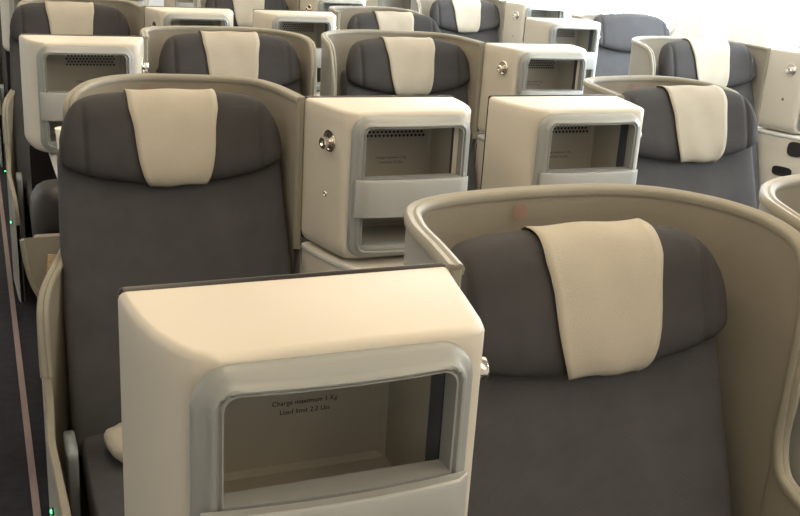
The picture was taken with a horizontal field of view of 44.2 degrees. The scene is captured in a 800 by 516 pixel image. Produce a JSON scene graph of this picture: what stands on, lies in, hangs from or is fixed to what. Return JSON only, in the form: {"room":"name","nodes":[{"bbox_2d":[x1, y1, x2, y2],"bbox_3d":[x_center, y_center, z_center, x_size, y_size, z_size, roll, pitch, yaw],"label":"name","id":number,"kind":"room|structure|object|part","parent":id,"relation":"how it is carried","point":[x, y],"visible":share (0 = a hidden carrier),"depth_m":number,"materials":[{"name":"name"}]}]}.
{"room":"aircraft cabin","nodes":[
{"label":"aircraft cabin","id":0,"kind":"room"},
{"bbox_2d":[0,150,49,515],"bbox_3d":[-0.724,0.081,4.884,5.420,0.120,12.200,-4,20,-22],"label":"floor","id":1,"kind":"structure","parent":0,"point":[15,492],"depth_m":3.36,"materials":[{"name":"carpet"}]},
{"bbox_2d":[0,12,7,167],"bbox_3d":[-2.366,-1.273,6.547,0.644,1.208,1.037,-4,20,-22],"label":"seat","id":2,"kind":"object","parent":1,"relation":"on","point":[3,70],"visible":0.16,"depth_m":6.54,"materials":[{"name":"grey"}]},
{"bbox_3d":[-2.616,-0.971,6.492,0.025,0.344,0.112,-4,20,-22],"label":"armrest","id":3,"kind":"part","parent":2,"relation":"part of","materials":[{"name":"grey"}]},
{"bbox_3d":[-2.426,-1.453,6.685,0.548,0.680,0.312,-4,20,-22],"label":"backrest","id":4,"kind":"part","parent":2,"relation":"part of","materials":[{"name":"grey fabric"}]},
{"bbox_2d":[0,0,21,91],"bbox_3d":[-1.942,-0.867,5.409,0.400,1.201,0.512,-4,20,-22],"label":"console","id":5,"kind":"object","parent":1,"relation":"on","point":[7,7],"visible":0.02,"depth_m":5.34,"materials":[{"name":"grey plastic"}]},
{"bbox_3d":[-2.137,-0.757,5.622,0.164,0.836,0.016,-4,20,-22],"label":"footwell panel","id":6,"kind":"part","parent":5,"relation":"part of","materials":[{"name":"black plastic"}]},
{"bbox_2d":[0,183,40,515],"bbox_3d":[-1.756,0.097,4.436,0.020,0.005,12.040,-4,20,-22],"label":"trim","id":7,"kind":"structure","parent":1,"relation":"on","point":[25,413],"depth_m":3.47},
{"bbox_2d":[19,233,59,298],"bbox_3d":[-0.929,0.286,2.833,0.270,0.749,0.082,-4,20,-22],"label":"bin","id":8,"kind":"object","parent":1,"relation":"on","point":[35,250],"visible":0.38,"depth_m":2.68,"materials":[{"name":"brown plastic"}]},
{"bbox_2d":[47,254,55,271],"bbox_3d":[-0.913,0.064,2.690,0.115,0.159,0.014,-4,20,-22],"label":"magazine","id":9,"kind":"object","parent":8,"relation":"in","point":[51,257],"visible":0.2,"depth_m":2.66,"materials":[{"name":"paper"}]},
{"bbox_2d":[2,0,144,301],"bbox_3d":[-1.425,-0.507,4.407,0.644,1.208,1.037,-4,20,-22],"label":"seat","id":10,"kind":"object","parent":1,"relation":"on","point":[71,17],"visible":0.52,"depth_m":4.41,"materials":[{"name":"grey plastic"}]},
{"bbox_3d":[-1.495,-0.686,4.540,0.548,0.680,0.312,-4,20,-22],"label":"backrest","id":11,"kind":"part","parent":10,"relation":"part of","materials":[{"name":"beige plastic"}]},
{"bbox_3d":[-1.674,-0.205,4.352,0.025,0.344,0.112,-4,20,-22],"label":"armrest","id":12,"kind":"part","parent":10,"relation":"part of","materials":[{"name":"grey plastic"}]},
{"bbox_2d":[26,179,31,213],"bbox_3d":[-1.370,-0.259,4.345,0.512,0.104,0.548,-4,20,-22],"label":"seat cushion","id":13,"kind":"object","parent":10,"relation":"on","point":[28,181],"depth_m":4.26,"materials":[{"name":"grey fabric"}]},
{"bbox_2d":[30,179,58,235],"bbox_3d":[-0.946,0.185,2.970,0.280,0.853,0.200,-4,20,-22],"label":"cushion","id":14,"kind":"object","parent":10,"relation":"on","point":[44,207],"visible":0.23,"depth_m":2.75,"materials":[{"name":"black leather"}]},
{"bbox_2d":[19,34,148,190],"bbox_3d":[-1.004,-0.101,3.268,0.400,1.201,0.512,-4,20,-22],"label":"console","id":15,"kind":"object","parent":1,"relation":"on","point":[52,65],"visible":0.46,"depth_m":3.19,"materials":[{"name":"grey plastic"}]},
{"bbox_3d":[-1.199,0.009,3.481,0.164,0.836,0.016,-4,20,-22],"label":"footwell panel","id":16,"kind":"part","parent":15,"relation":"part of","materials":[{"name":"black plastic"}]},
{"bbox_2d":[48,152,57,178],"bbox_3d":[-0.957,-0.314,3.204,0.332,0.015,0.498,-4,20,-22],"label":"shelf","id":17,"kind":"object","parent":15,"relation":"attached to","point":[53,155],"depth_m":3.16,"materials":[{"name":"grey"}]},
{"bbox_2d":[55,126,61,148],"bbox_3d":[-1.043,-0.348,3.072,0.060,0.115,0.060,-4,20,-22],"label":"paper cup","id":18,"kind":"object","parent":15,"relation":"on","point":[57,129],"visible":0.16,"depth_m":3.04,"materials":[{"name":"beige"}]},
{"bbox_2d":[19,34,141,140],"bbox_3d":[-1.074,-0.578,3.353,0.398,0.357,0.014,-4,20,-22],"label":"monitor","id":19,"kind":"object","parent":15,"relation":"on","point":[19,34],"depth_m":3.28,"materials":[{"name":"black plastic"}]},
{"bbox_2d":[66,55,114,65],"bbox_3d":[-1.037,-0.667,3.300,0.159,0.046,0.001,-4,20,-22],"label":"vent grille","id":20,"kind":"object","parent":15,"relation":"attached to","point":[68,61],"depth_m":3.30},
{"bbox_3d":[-0.862,-0.641,3.278,0.013,0.053,0.053,0,19,-11],"label":"hook plate","id":21,"kind":"part","parent":15,"relation":"part of","materials":[{"name":"silver metal"}]},
{"bbox_2d":[129,0,148,5],"bbox_3d":[-1.870,-1.290,6.704,0.400,1.201,0.512,-4,20,-22],"label":"console","id":22,"kind":"object","parent":1,"relation":"on","point":[142,2],"visible":0.02,"depth_m":6.65,"materials":[{"name":"grey plastic"}]},
{"bbox_2d":[36,73,305,515],"bbox_3d":[-0.483,0.259,2.267,0.644,1.208,1.037,-4,20,-22],"label":"seat","id":23,"kind":"object","parent":1,"relation":"on","point":[163,178],"visible":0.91,"depth_m":2.32,"materials":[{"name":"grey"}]},
{"bbox_3d":[-0.733,0.561,2.212,0.025,0.344,0.112,-4,20,-22],"label":"armrest","id":24,"kind":"part","parent":23,"relation":"part of","materials":[{"name":"grey plastic"}]},
{"bbox_2d":[82,433,124,515],"bbox_3d":[-0.428,0.507,2.205,0.512,0.104,0.548,-4,20,-22],"label":"seat cushion","id":25,"kind":"object","parent":23,"relation":"on","point":[102,472],"depth_m":2.12,"materials":[{"name":"grey fabric"}]},
{"bbox_2d":[104,422,122,462],"bbox_3d":[-0.516,0.396,2.241,0.298,0.071,0.139,-8,21,-30],"label":"pillow","id":26,"kind":"object","parent":23,"relation":"on","point":[113,435],"visible":0.08,"depth_m":2.15,"materials":[{"name":"fabric"}]},
{"bbox_3d":[-0.537,0.079,2.408,0.548,0.680,0.312,-4,20,-22],"label":"backrest","id":27,"kind":"part","parent":23,"relation":"part of","materials":[{"name":"grey fabric"}]},
{"bbox_2d":[164,0,192,6],"bbox_3d":[-1.402,-1.324,6.897,0.400,1.201,0.512,-4,20,-22],"label":"console","id":28,"kind":"object","parent":1,"relation":"on","point":[173,3],"visible":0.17,"depth_m":6.76,"materials":[{"name":"grey plastic"}]},
{"bbox_2d":[145,6,232,26],"bbox_3d":[-0.929,-0.523,4.564,0.400,1.201,0.512,-4,20,-22],"label":"console","id":29,"kind":"object","parent":1,"relation":"on","point":[154,15],"visible":0.15,"depth_m":4.46,"materials":[{"name":"grey plastic"}]},
{"bbox_2d":[145,6,229,8],"bbox_3d":[-0.999,-1.001,4.648,0.398,0.357,0.014,-4,20,-22],"label":"monitor","id":30,"kind":"object","parent":29,"relation":"on","point":[145,6],"depth_m":4.58,"materials":[{"name":"black plastic"}]},
{"bbox_2d":[179,20,212,25],"bbox_3d":[-0.951,-1.091,4.600,0.159,0.046,0.001,-4,20,-22],"label":"vent grille","id":31,"kind":"object","parent":29,"relation":"attached to","point":[182,20],"depth_m":4.59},
{"bbox_2d":[140,26,316,272],"bbox_3d":[-0.551,-0.153,3.504,0.640,1.208,1.037,-4,20,-22],"label":"seat","id":32,"kind":"object","parent":1,"relation":"on","point":[287,59],"visible":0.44,"depth_m":3.61,"materials":[{"name":"grey"}]},
{"bbox_3d":[-0.615,-0.348,3.658,0.548,0.680,0.312,-4,20,-22],"label":"backrest","id":33,"kind":"part","parent":32,"relation":"part of","materials":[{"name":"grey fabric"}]},
{"bbox_2d":[300,249,301,272],"bbox_3d":[-0.512,0.095,3.435,0.512,0.104,0.548,-4,20,-22],"label":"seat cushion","id":34,"kind":"object","parent":32,"relation":"on","point":[300,249],"depth_m":3.56,"materials":[{"name":"grey fabric"}]},
{"bbox_2d":[193,0,299,26],"bbox_3d":[-0.860,-0.966,5.905,0.640,1.208,1.037,-4,20,-22],"label":"seat","id":35,"kind":"object","parent":1,"relation":"on","point":[242,10],"visible":0.1,"depth_m":5.95,"materials":[{"name":"grey fabric"}]},
{"bbox_2d":[253,9,339,95],"bbox_3d":[-0.460,-0.558,4.758,0.400,1.201,0.512,-4,20,-22],"label":"console","id":36,"kind":"object","parent":1,"relation":"on","point":[311,24],"visible":0.22,"depth_m":4.67,"materials":[{"name":"grey plastic"}]},
{"bbox_2d":[253,9,330,11],"bbox_3d":[-0.530,-1.035,4.842,0.398,0.357,0.014,-4,20,-22],"label":"monitor","id":37,"kind":"object","parent":36,"relation":"on","point":[254,10],"depth_m":4.77,"materials":[{"name":"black plastic"}]},
{"bbox_2d":[283,22,313,31],"bbox_3d":[-0.494,-1.125,4.789,0.159,0.046,0.001,-4,20,-22],"label":"vent grille","id":38,"kind":"object","parent":36,"relation":"attached to","point":[283,22],"depth_m":4.80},
{"bbox_2d":[118,263,488,515],"bbox_3d":[-0.067,0.666,1.127,0.400,1.201,0.512,-4,20,-22],"label":"console","id":39,"kind":"object","parent":1,"relation":"on","point":[354,392],"visible":1,"depth_m":1.04,"materials":[{"name":"beige plastic"}]},
{"bbox_2d":[118,263,445,297],"bbox_3d":[-0.137,0.188,1.211,0.398,0.357,0.014,-4,20,-22],"label":"monitor","id":40,"kind":"object","parent":39,"relation":"on","point":[123,292],"depth_m":1.14,"materials":[{"name":"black plastic"}]},
{"bbox_2d":[300,0,365,10],"bbox_3d":[-0.367,-0.982,6.061,0.400,1.201,0.512,-4,20,-22],"label":"console","id":41,"kind":"object","parent":1,"relation":"on","point":[309,5],"visible":0.13,"depth_m":5.93,"materials":[{"name":"grey plastic"}]},
{"bbox_2d":[325,3,348,10],"bbox_3d":[-0.389,-1.550,6.097,0.159,0.046,0.001,-4,20,-22],"label":"vent grille","id":42,"kind":"object","parent":41,"relation":"attached to","point":[325,3],"depth_m":6.08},
{"bbox_2d":[329,6,439,32],"bbox_3d":[0.021,-0.613,5.005,0.644,1.208,1.037,-4,20,-22],"label":"seat","id":43,"kind":"object","parent":1,"relation":"on","point":[347,17],"visible":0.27,"depth_m":5.08,"materials":[{"name":"grey fabric"}]},
{"bbox_2d":[301,95,470,272],"bbox_3d":[0.013,0.242,2.424,0.400,1.201,0.512,-4,20,-22],"label":"console","id":44,"kind":"object","parent":1,"relation":"on","point":[366,159],"visible":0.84,"depth_m":2.34,"materials":[{"name":"beige plastic"}]},
{"bbox_3d":[-0.161,-0.275,2.303,0.013,0.053,0.053,-9,22,-34],"label":"hook plate","id":45,"kind":"part","parent":44,"relation":"part of","materials":[{"name":"silver metal"}]},
{"bbox_2d":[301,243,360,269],"bbox_3d":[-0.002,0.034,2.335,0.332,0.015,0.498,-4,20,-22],"label":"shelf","id":46,"kind":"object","parent":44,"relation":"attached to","point":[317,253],"depth_m":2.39,"materials":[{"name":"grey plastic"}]},
{"bbox_2d":[304,241,403,268],"bbox_3d":[-0.006,0.027,2.335,0.314,0.007,0.482,-4,20,-22],"label":"shelf","id":47,"kind":"object","parent":44,"relation":"attached to","point":[315,250],"depth_m":2.38,"materials":[{"name":"beige plastic"}]},
{"bbox_2d":[367,129,424,137],"bbox_3d":[-0.010,-0.325,2.460,0.159,0.046,0.001,-4,20,-22],"label":"vent grille","id":48,"kind":"object","parent":44,"relation":"attached to","point":[405,131],"depth_m":2.47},
{"bbox_2d":[366,0,410,9],"bbox_3d":[-0.026,-1.425,7.466,0.400,1.201,0.512,-4,20,-22],"label":"console","id":49,"kind":"object","parent":1,"relation":"on","point":[404,4],"visible":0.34,"depth_m":7.50,"materials":[{"name":"grey plastic"}]},
{"bbox_2d":[320,29,484,190],"bbox_3d":[0.082,-0.200,3.765,0.640,1.208,1.037,-4,20,-22],"label":"seat","id":50,"kind":"object","parent":1,"relation":"on","point":[354,62],"visible":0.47,"depth_m":3.87,"materials":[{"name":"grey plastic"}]},
{"bbox_3d":[0.037,-0.388,3.930,0.548,0.680,0.312,-4,20,-22],"label":"backrest","id":51,"kind":"part","parent":50,"relation":"part of","materials":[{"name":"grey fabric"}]},
{"bbox_2d":[410,0,505,162],"bbox_3d":[0.461,-1.063,6.452,0.650,1.208,1.037,-4,20,-22],"label":"seat","id":52,"kind":"object","parent":1,"relation":"on","point":[480,20],"visible":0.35,"depth_m":6.54,"materials":[{"name":"grey fabric"}]},
{"bbox_3d":[0.439,-1.246,6.605,0.548,0.680,0.312,-4,20,-22],"label":"backrest","id":53,"kind":"part","parent":52,"relation":"part of","materials":[{"name":"grey fabric"}]},
{"bbox_2d":[475,42,586,189],"bbox_3d":[0.575,-0.216,3.921,0.400,1.201,0.512,-4,20,-22],"label":"console","id":54,"kind":"object","parent":1,"relation":"on","point":[509,68],"visible":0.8,"depth_m":3.85,"materials":[{"name":"grey plastic"}]},
{"bbox_3d":[0.401,-0.734,3.800,0.013,0.053,0.053,-9,22,-34],"label":"hook plate","id":55,"kind":"part","parent":54,"relation":"part of","materials":[{"name":"silver metal"}]},
{"bbox_2d":[528,60,553,68],"bbox_3d":[0.552,-0.784,3.957,0.159,0.046,0.001,-4,20,-22],"label":"vent grille","id":56,"kind":"object","parent":54,"relation":"attached to","point":[531,60],"depth_m":3.97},
{"bbox_2d":[502,1,565,42],"bbox_3d":[0.942,-1.079,6.603,0.400,1.201,0.512,-4,20,-22],"label":"console","id":57,"kind":"object","parent":1,"relation":"on","point":[516,12],"visible":0.24,"depth_m":6.51,"materials":[{"name":"grey plastic"}]},
{"bbox_2d":[531,10,546,16],"bbox_3d":[0.920,-1.646,6.639,0.159,0.046,0.001,-4,20,-22],"label":"vent grille","id":58,"kind":"object","parent":57,"relation":"attached to","point":[532,10],"depth_m":6.65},
{"bbox_2d":[480,94,643,189],"bbox_3d":[0.474,0.208,2.615,0.400,1.201,0.512,-4,20,-22],"label":"console","id":59,"kind":"object","parent":1,"relation":"on","point":[530,140],"visible":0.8,"depth_m":2.52,"materials":[{"name":"grey plastic"}]},
{"bbox_2d":[553,125,587,132],"bbox_3d":[0.440,-0.358,2.646,0.159,0.046,0.001,-4,20,-22],"label":"vent grille","id":60,"kind":"object","parent":59,"relation":"attached to","point":[566,131],"depth_m":2.66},
{"bbox_2d":[523,17,600,78],"bbox_3d":[0.915,-0.659,5.327,0.400,1.201,0.512,-4,20,-22],"label":"console","id":61,"kind":"object","parent":1,"relation":"on","point":[583,33],"visible":0.28,"depth_m":5.25,"materials":[{"name":"grey plastic"}]},
{"bbox_2d":[556,29,574,36],"bbox_3d":[0.882,-1.226,5.358,0.159,0.046,0.001,-4,20,-22],"label":"vent grille","id":62,"kind":"object","parent":61,"relation":"attached to","point":[560,29],"depth_m":5.37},
{"bbox_2d":[403,183,799,515],"bbox_3d":[0.391,0.613,1.364,0.640,1.208,1.037,-4,20,-22],"label":"seat","id":63,"kind":"object","parent":1,"relation":"on","point":[641,343],"visible":0.89,"depth_m":1.53,"materials":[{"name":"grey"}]},
{"bbox_3d":[0.281,0.432,1.558,0.548,0.680,0.312,-4,20,-22],"label":"backrest","id":64,"kind":"part","parent":63,"relation":"part of","materials":[{"name":"grey fabric"}]},
{"bbox_2d":[571,13,669,76],"bbox_3d":[1.371,-0.723,5.560,0.644,1.230,1.037,-4,20,-22],"label":"seat","id":65,"kind":"object","parent":1,"relation":"on","point":[617,30],"visible":0.21,"depth_m":5.55,"materials":[{"name":"grey"}]},
{"bbox_3d":[1.310,-0.913,5.648,0.548,0.680,0.312,-4,20,-22],"label":"backrest","id":66,"kind":"part","parent":65,"relation":"part of","materials":[{"name":"grey fabric"}]},
{"bbox_2d":[583,75,757,208],"bbox_3d":[0.933,0.155,2.853,0.644,1.208,1.037,-4,20,-22],"label":"seat","id":67,"kind":"object","parent":1,"relation":"on","point":[698,136],"visible":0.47,"depth_m":2.95,"materials":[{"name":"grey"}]},
{"bbox_3d":[0.855,-0.034,3.003,0.548,0.680,0.312,-4,20,-22],"label":"backrest","id":68,"kind":"part","parent":67,"relation":"part of","materials":[{"name":"grey fabric"}]},
{"bbox_2d":[628,36,770,209],"bbox_3d":[1.415,-0.303,4.315,0.640,1.220,1.037,-4,20,-22],"label":"seat","id":69,"kind":"object","parent":1,"relation":"on","point":[741,67],"visible":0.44,"depth_m":4.39,"materials":[{"name":"dark grey leather"},{"name":"cream leather"},{"name":"beige plastic"}]},
{"bbox_3d":[1.376,-0.498,4.457,0.548,0.680,0.312,-4,20,-22],"label":"backrest","id":70,"kind":"part","parent":69,"relation":"part of","materials":[{"name":"grey fabric"}]},
{"bbox_2d":[757,47,799,186],"bbox_3d":[1.902,-0.314,4.470,0.400,1.201,0.512,-4,20,-22],"label":"console","id":71,"kind":"object","parent":1,"relation":"on","point":[778,142],"visible":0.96,"depth_m":4.42,"materials":[{"name":"grey plastic"}]},
{"bbox_2d":[758,128,799,136],"bbox_3d":[1.883,-0.530,4.381,0.314,0.007,0.482,-4,20,-22],"label":"shelf","id":72,"kind":"object","parent":71,"relation":"attached to","point":[766,132],"depth_m":4.45,"materials":[{"name":"beige plastic"}]},
{"bbox_3d":[1.728,-0.831,4.350,0.013,0.053,0.053,-9,22,-34],"label":"hook plate","id":73,"kind":"part","parent":71,"relation":"part of","materials":[{"name":"silver metal"}]},
{"bbox_2d":[759,174,799,486],"bbox_3d":[1.001,0.568,1.616,0.640,1.208,1.037,-4,20,-22],"label":"seat","id":74,"kind":"object","parent":1,"relation":"on","point":[779,197],"visible":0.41,"depth_m":1.64,"materials":[{"name":"dark grey leather"},{"name":"cream leather"},{"name":"beige plastic"}]},
{"bbox_2d":[149,0,163,5],"bbox_3d":[-3.012,-2.941,9.877,5.420,2.208,0.120,-4,20,-22],"label":"wall","id":75,"kind":"structure","parent":0,"point":[151,2],"depth_m":10.14,"materials":[{"name":"white"}]},
{"bbox_2d":[508,0,799,127],"bbox_3d":[1.709,-1.196,5.497,0.253,2.208,12.200,-4,20,-22],"label":"wall","id":76,"kind":"structure","parent":0,"point":[750,28],"depth_m":5.60,"materials":[{"name":"white"}]},
{"bbox_2d":[521,0,542,1],"bbox_3d":[0.969,-2.007,7.186,0.019,0.432,0.328,-4,20,-22],"label":"window","id":77,"kind":"structure","parent":76,"relation":"in","point":[521,0],"depth_m":7.22,"materials":[{"name":"white"}]},
{"bbox_2d":[557,0,582,17],"bbox_3d":[1.165,-1.848,6.740,0.019,0.432,0.328,-4,20,-22],"label":"window","id":78,"kind":"structure","parent":76,"relation":"in","point":[571,6],"depth_m":6.76,"materials":[{"name":"white glass"}]},
{"bbox_3d":[1.171,-1.848,6.742,0.004,0.336,0.232,-4,20,-22],"label":"pane","id":79,"kind":"part","parent":78,"relation":"part of","materials":[{"name":"white glass"}]},
{"bbox_2d":[598,0,628,13],"bbox_3d":[1.361,-1.688,6.295,0.019,0.432,0.328,-4,20,-22],"label":"window","id":80,"kind":"structure","parent":76,"relation":"in","point":[604,6],"depth_m":6.32,"materials":[{"name":"white glass"}]},
{"bbox_3d":[1.367,-1.689,6.297,0.004,0.336,0.232,-4,20,-22],"label":"pane","id":81,"kind":"part","parent":80,"relation":"part of","materials":[{"name":"white glass"}]},
{"bbox_2d":[644,0,680,35],"bbox_3d":[1.557,-1.529,5.849,0.019,0.432,0.328,-4,20,-22],"label":"window","id":82,"kind":"structure","parent":76,"relation":"in","point":[667,10],"depth_m":5.83,"materials":[{"name":"white"}]},
{"bbox_3d":[1.563,-1.530,5.852,0.004,0.336,0.232,-4,20,-22],"label":"pane","id":83,"kind":"part","parent":82,"relation":"part of","materials":[{"name":"white"}]},
{"bbox_2d":[698,0,742,40],"bbox_3d":[1.753,-1.370,5.404,0.019,0.432,0.328,-4,20,-22],"label":"window","id":84,"kind":"structure","parent":76,"relation":"in","point":[718,19],"depth_m":5.42,"materials":[{"name":"white"}]},
{"bbox_3d":[1.759,-1.370,5.406,0.004,0.336,0.232,-4,20,-22],"label":"pane","id":85,"kind":"part","parent":84,"relation":"part of","materials":[{"name":"white"}]},
{"bbox_2d":[762,0,799,47],"bbox_3d":[1.949,-1.210,4.959,0.019,0.432,0.328,-4,20,-22],"label":"window","id":86,"kind":"structure","parent":76,"relation":"in","point":[781,26],"depth_m":5.00,"materials":[{"name":"white"}]}
]}

